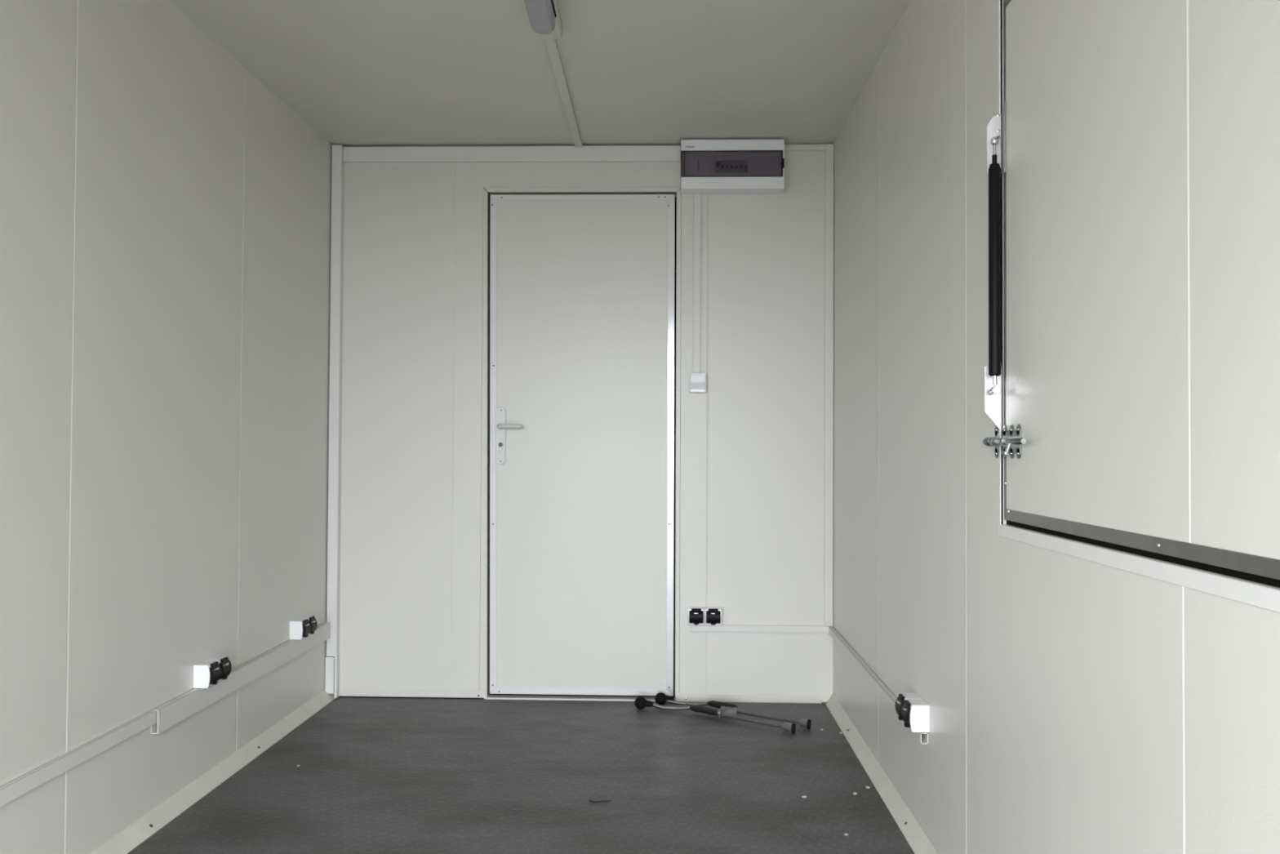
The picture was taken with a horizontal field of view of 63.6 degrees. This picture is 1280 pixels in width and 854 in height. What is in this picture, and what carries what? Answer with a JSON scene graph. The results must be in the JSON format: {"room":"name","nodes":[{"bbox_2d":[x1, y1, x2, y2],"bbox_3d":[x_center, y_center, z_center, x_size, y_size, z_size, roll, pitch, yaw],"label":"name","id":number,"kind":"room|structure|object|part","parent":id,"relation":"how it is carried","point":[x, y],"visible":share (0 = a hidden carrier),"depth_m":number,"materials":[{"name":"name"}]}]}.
{"room":"portable cabin interior","nodes":[
{"label":"portable cabin interior","id":0,"kind":"room"},
{"bbox_2d":[0,0,332,853],"bbox_3d":[-1.330,-0.073,1.736,0.050,2.190,4.850,0,-1,2],"label":"wall","id":1,"kind":"structure","parent":0,"point":[166,215],"depth_m":2.67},
{"bbox_2d":[0,710,157,806],"bbox_3d":[-1.326,0.725,1.003,0.012,0.034,3.415,0,-1,2],"label":"cable trunking","id":2,"kind":"object","parent":1,"relation":"attached to","point":[17,787],"visible":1,"depth_m":2.33,"materials":[{"name":"white plastic"}]},
{"bbox_2d":[89,689,334,853],"bbox_3d":[-1.292,1.003,1.689,0.038,0.037,4.800,0,-1,2],"label":"baseboard","id":3,"kind":"structure","parent":1,"relation":"attached to","point":[130,837],"depth_m":2.98,"materials":[{"name":"grey metal"}]},
{"bbox_2d":[193,655,231,688],"bbox_3d":[-1.240,0.711,3.002,0.057,0.066,0.130,0,-1,2],"label":"double socket","id":4,"kind":"object","parent":1,"relation":"attached to","point":[207,673],"visible":1,"depth_m":2.95,"materials":[{"name":"white plastic"}]},
{"bbox_3d":[-1.220,0.710,2.968,0.015,0.048,0.055,0,-1,2],"label":"lid","id":5,"kind":"part","parent":4,"relation":"part of","materials":[{"name":"black plastic"}]},
{"bbox_3d":[-1.218,0.711,3.034,0.015,0.048,0.055,0,-1,2],"label":"lid","id":6,"kind":"part","parent":4,"relation":"part of","materials":[{"name":"black plastic"}]},
{"bbox_2d":[151,622,329,733],"bbox_3d":[-1.247,0.783,3.376,0.019,0.062,1.354,0,-1,2],"label":"cable trunking","id":7,"kind":"object","parent":1,"relation":"attached to","point":[181,707],"visible":1,"depth_m":3.17,"materials":[{"name":"white plastic"}]},
{"bbox_2d":[289,615,317,639],"bbox_3d":[-1.216,0.725,3.739,0.057,0.066,0.130,0,-1,2],"label":"double socket","id":8,"kind":"object","parent":1,"relation":"attached to","point":[303,626],"visible":1,"depth_m":3.68,"materials":[{"name":"white plastic"}]},
{"bbox_3d":[-1.197,0.724,3.705,0.015,0.048,0.055,0,-1,2],"label":"lid","id":9,"kind":"part","parent":8,"relation":"part of","materials":[{"name":"black plastic"}]},
{"bbox_3d":[-1.195,0.725,3.771,0.015,0.048,0.055,0,-1,2],"label":"lid","id":10,"kind":"part","parent":8,"relation":"part of","materials":[{"name":"black plastic"}]},
{"bbox_2d":[127,697,915,853],"bbox_3d":[-0.316,1.052,1.708,2.088,0.050,4.900,0,-1,2],"label":"floor","id":11,"kind":"structure","parent":0,"point":[373,775],"depth_m":3.01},
{"bbox_2d":[589,800,610,802],"bbox_3d":[-0.112,1.048,2.894,0.062,0.005,0.016,0,-1,2],"label":"debris","id":12,"kind":"object","parent":11,"relation":"on","point":[589,800],"visible":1,"depth_m":2.89,"materials":[{"name":"black rubber"}]},
{"bbox_2d":[634,696,795,733],"bbox_3d":[0.275,1.046,3.785,0.655,0.047,0.089,0,-1,31],"label":"crutch","id":13,"kind":"object","parent":11,"relation":"on","point":[640,702],"visible":1,"depth_m":3.82,"materials":[{"name":"grey metal"}]},
{"bbox_3d":[0.003,1.047,3.922,0.047,0.047,0.047,0,-1,2],"label":"ball knob","id":14,"kind":"part","parent":13,"relation":"part of","materials":[{"name":"black rubber"}]},
{"bbox_3d":[0.120,1.054,3.889,0.157,0.021,0.015,0,-1,15],"label":"bright rod","id":15,"kind":"part","parent":13,"relation":"part of","materials":[{"name":"silver metal"}]},
{"bbox_2d":[782,722,791,732],"bbox_3d":[0.518,1.050,3.613,0.039,0.030,0.030,-1,-1,38],"label":"rubber tip","id":16,"kind":"object","parent":13,"relation":"on","point":[787,726],"depth_m":3.60,"materials":[{"name":"grey rubber"}]},
{"bbox_2d":[654,692,811,728],"bbox_3d":[0.347,1.047,3.845,0.650,0.047,0.090,0,-1,33],"label":"crutch","id":17,"kind":"object","parent":11,"relation":"on","point":[660,698],"visible":0.98,"depth_m":3.85,"materials":[{"name":"grey metal"}]},
{"bbox_3d":[0.081,1.049,3.989,0.047,0.047,0.047,0,-1,2],"label":"ball knob","id":18,"kind":"part","parent":17,"relation":"part of","materials":[{"name":"black rubber"}]},
{"bbox_3d":[0.185,1.056,3.958,0.174,0.020,0.014,0,-1,16],"label":"bright rod","id":19,"kind":"part","parent":17,"relation":"part of","materials":[{"name":"silver metal"}]},
{"bbox_2d":[798,718,808,728],"bbox_3d":[0.583,1.051,3.666,0.037,0.030,0.030,-1,-2,44],"label":"rubber tip","id":20,"kind":"object","parent":17,"relation":"on","point":[802,722],"depth_m":3.65,"materials":[{"name":"grey rubber"}]},
{"bbox_2d":[168,0,910,146],"bbox_3d":[-0.305,-1.188,1.750,2.088,0.050,4.900,0,-1,2],"label":"ceiling","id":21,"kind":"structure","parent":0,"point":[360,73],"depth_m":3.23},
{"bbox_2d":[524,0,562,39],"bbox_3d":[-0.262,-1.103,2.458,0.072,0.091,1.020,0,-1,1],"label":"ceiling lamp","id":22,"kind":"object","parent":21,"relation":"attached to","point":[544,15],"visible":1,"depth_m":2.70,"materials":[{"name":"white plastic"}]},
{"bbox_2d":[524,0,555,34],"bbox_3d":[-0.263,-1.083,2.377,0.063,0.047,0.840,0,-1,1],"label":"diffuser","id":23,"kind":"object","parent":22,"relation":"attached to","point":[541,13],"depth_m":2.66,"materials":[{"name":"grey plastic"}]},
{"bbox_2d":[545,40,582,146],"bbox_3d":[-0.252,-1.122,3.524,0.029,0.014,1.111,0,-1,1],"label":"cable trunking","id":24,"kind":"object","parent":21,"relation":"attached to","point":[552,46],"visible":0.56,"depth_m":3.42,"materials":[{"name":"white plastic"}]},
{"bbox_2d":[333,151,833,702],"bbox_3d":[-0.236,-0.019,4.102,2.088,2.184,0.050,0,-1,2],"label":"wall","id":25,"kind":"structure","parent":0,"point":[752,445],"depth_m":4.08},
{"bbox_2d":[324,145,344,697],"bbox_3d":[-1.206,-0.027,4.088,0.044,2.180,0.040,0,-1,2],"label":"trim","id":26,"kind":"structure","parent":25,"relation":"attached to","point":[331,668],"depth_m":4.07,"materials":[{"name":"white metal"}]},
{"bbox_2d":[343,145,680,163],"bbox_3d":[-0.510,-1.081,4.097,1.340,0.060,0.018,0,-1,2],"label":"trim","id":27,"kind":"structure","parent":25,"relation":"attached to","point":[624,153],"depth_m":4.09,"materials":[{"name":"white"}]},
{"bbox_2d":[479,186,680,701],"bbox_3d":[-0.235,0.061,4.068,0.786,2.022,0.107,0,-1,2],"label":"door","id":28,"kind":"structure","parent":25,"relation":"in","point":[581,367],"depth_m":4.08,"materials":[{"name":"white"}]},
{"bbox_3d":[-0.551,0.035,4.083,0.040,0.231,0.011,0,-1,2],"label":"handle plate","id":29,"kind":"part","parent":28,"relation":"part of","materials":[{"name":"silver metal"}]},
{"bbox_3d":[-0.509,-0.002,4.052,0.105,0.021,0.055,0,-1,2],"label":"lever","id":30,"kind":"part","parent":28,"relation":"part of","materials":[{"name":"silver metal"}]},
{"bbox_2d":[338,688,831,703],"bbox_3d":[-0.222,1.055,4.052,1.939,0.034,0.016,0,-1,2],"label":"baseboard","id":31,"kind":"structure","parent":25,"relation":"attached to","point":[346,692],"depth_m":4.07,"materials":[{"name":"white"}]},
{"bbox_2d":[693,194,701,373],"bbox_3d":[0.225,-0.564,4.066,0.028,0.707,0.013,0,-1,2],"label":"cable trunking","id":32,"kind":"object","parent":25,"relation":"attached to","point":[697,197],"visible":1,"depth_m":4.06,"materials":[{"name":"white plastic"}]},
{"bbox_2d":[689,373,706,392],"bbox_3d":[0.227,-0.172,4.044,0.066,0.076,0.042,0,-1,2],"label":"light switch","id":33,"kind":"object","parent":25,"relation":"attached to","point":[698,381],"visible":1,"depth_m":4.03,"materials":[{"name":"white plastic"}]},
{"bbox_2d":[688,606,721,625],"bbox_3d":[0.251,0.737,4.019,0.130,0.066,0.057,0,-1,2],"label":"double socket","id":34,"kind":"object","parent":25,"relation":"attached to","point":[697,615],"visible":1,"depth_m":4.00,"materials":[{"name":"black plastic"}]},
{"bbox_3d":[0.218,0.736,3.999,0.055,0.048,0.015,0,-1,2],"label":"lid","id":35,"kind":"part","parent":34,"relation":"part of","materials":[{"name":"black plastic"}]},
{"bbox_3d":[0.284,0.736,3.997,0.055,0.048,0.015,0,-1,2],"label":"lid","id":36,"kind":"part","parent":34,"relation":"part of","materials":[{"name":"black plastic"}]},
{"bbox_2d":[680,139,784,194],"bbox_3d":[0.359,-1.014,4.032,0.400,0.192,0.090,0,-1,2],"label":"box","id":37,"kind":"object","parent":25,"relation":"attached to","point":[708,166],"visible":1,"depth_m":4.00,"materials":[{"name":"white plastic"}]},
{"bbox_2d":[690,624,829,632],"bbox_3d":[0.467,0.787,4.034,0.539,0.027,0.012,0,-1,2],"label":"cable trunking","id":38,"kind":"object","parent":25,"relation":"attached to","point":[723,628],"visible":0.91,"depth_m":4.03,"materials":[{"name":"white plastic"}]},
{"bbox_2d":[784,144,825,151],"bbox_3d":[0.645,-1.099,4.065,0.165,0.023,0.010,0,-1,2],"label":"trim","id":39,"kind":"structure","parent":25,"relation":"attached to","point":[787,147],"depth_m":4.06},
{"bbox_2d":[823,144,833,626],"bbox_3d":[0.739,-0.168,4.043,0.033,1.884,0.012,0,-1,2],"label":"trim","id":40,"kind":"structure","parent":25,"relation":"attached to","point":[828,152],"depth_m":4.04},
{"bbox_2d":[832,0,1279,853],"bbox_3d":[0.707,-0.064,1.672,0.050,2.190,4.850,0,-1,2],"label":"wall","id":41,"kind":"structure","parent":0,"point":[1077,705],"depth_m":2.17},
{"bbox_2d":[828,626,928,743],"bbox_3d":[0.720,0.776,3.279,0.018,0.027,1.502,0,-1,2],"label":"cable trunking","id":42,"kind":"object","parent":41,"relation":"attached to","point":[883,691],"visible":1,"depth_m":3.18,"materials":[{"name":"white plastic"}]},
{"bbox_2d":[826,693,937,853],"bbox_3d":[0.661,1.010,1.627,0.029,0.041,4.800,0,-1,2],"label":"baseboard","id":43,"kind":"structure","parent":41,"relation":"attached to","point":[917,840],"depth_m":2.99,"materials":[{"name":"grey metal"}]},
{"bbox_2d":[894,692,929,732],"bbox_3d":[0.679,0.712,2.581,0.057,0.066,0.130,0,-1,2],"label":"double socket","id":44,"kind":"object","parent":41,"relation":"attached to","point":[912,708],"visible":1,"depth_m":2.52,"materials":[{"name":"white plastic"}]},
{"bbox_3d":[0.659,0.712,2.615,0.015,0.048,0.055,0,-1,2],"label":"lid","id":45,"kind":"part","parent":44,"relation":"part of","materials":[{"name":"black plastic"}]},
{"bbox_3d":[0.657,0.710,2.549,0.015,0.048,0.055,0,-1,2],"label":"lid","id":46,"kind":"part","parent":44,"relation":"part of","materials":[{"name":"black plastic"}]},
{"bbox_2d":[997,0,1279,612],"bbox_3d":[0.691,-0.338,1.143,0.052,1.063,1.705,0,-1,2],"label":"window","id":47,"kind":"structure","parent":41,"relation":"in","point":[1268,598],"depth_m":1.38,"materials":[{"name":"white metal"}]},
{"bbox_2d":[1003,0,1279,579],"bbox_3d":[0.680,-0.338,1.144,0.025,0.996,1.668,0,-1,2],"label":"hatch","id":48,"kind":"object","parent":47,"relation":"attached to","point":[1142,175],"visible":0.98,"depth_m":1.38,"materials":[{"name":"grey metal"}]},
{"bbox_2d":[984,101,1006,431],"bbox_3d":[0.676,-0.304,1.963,0.033,0.626,0.036,0,-1,2],"label":"gas strut","id":49,"kind":"object","parent":48,"relation":"attached to","point":[993,371],"visible":1,"depth_m":1.95,"materials":[{"name":"black metal"}]},
{"bbox_3d":[0.673,-0.528,1.962,0.005,0.027,0.005,0,-1,2],"label":"rod","id":50,"kind":"part","parent":49,"relation":"part of","materials":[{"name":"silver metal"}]},
{"bbox_3d":[0.671,-0.089,1.953,0.008,0.019,0.008,0,-1,2],"label":"stem","id":51,"kind":"part","parent":49,"relation":"part of","materials":[{"name":"silver metal"}]},
{"bbox_2d":[982,424,1026,458],"bbox_3d":[0.672,0.027,1.900,0.038,0.063,0.212,0,-1,2],"label":"bolt","id":52,"kind":"object","parent":48,"relation":"attached to","point":[1011,441],"visible":0.99,"depth_m":1.90,"materials":[{"name":"metal"}]},
{"bbox_3d":[0.688,0.029,1.993,0.002,0.063,0.020,0,-1,2],"label":"strike plate","id":53,"kind":"part","parent":52,"relation":"part of","materials":[{"name":"metal"}]},
{"bbox_3d":[0.660,0.041,1.860,0.017,0.024,0.014,0,-1,2],"label":"knob","id":54,"kind":"part","parent":52,"relation":"part of","materials":[{"name":"silver metal"}]},
{"bbox_3d":[0.670,0.027,1.896,0.012,0.012,0.204,0,-1,2],"label":"rod","id":55,"kind":"part","parent":52,"relation":"part of","materials":[{"name":"silver metal"}]}
]}

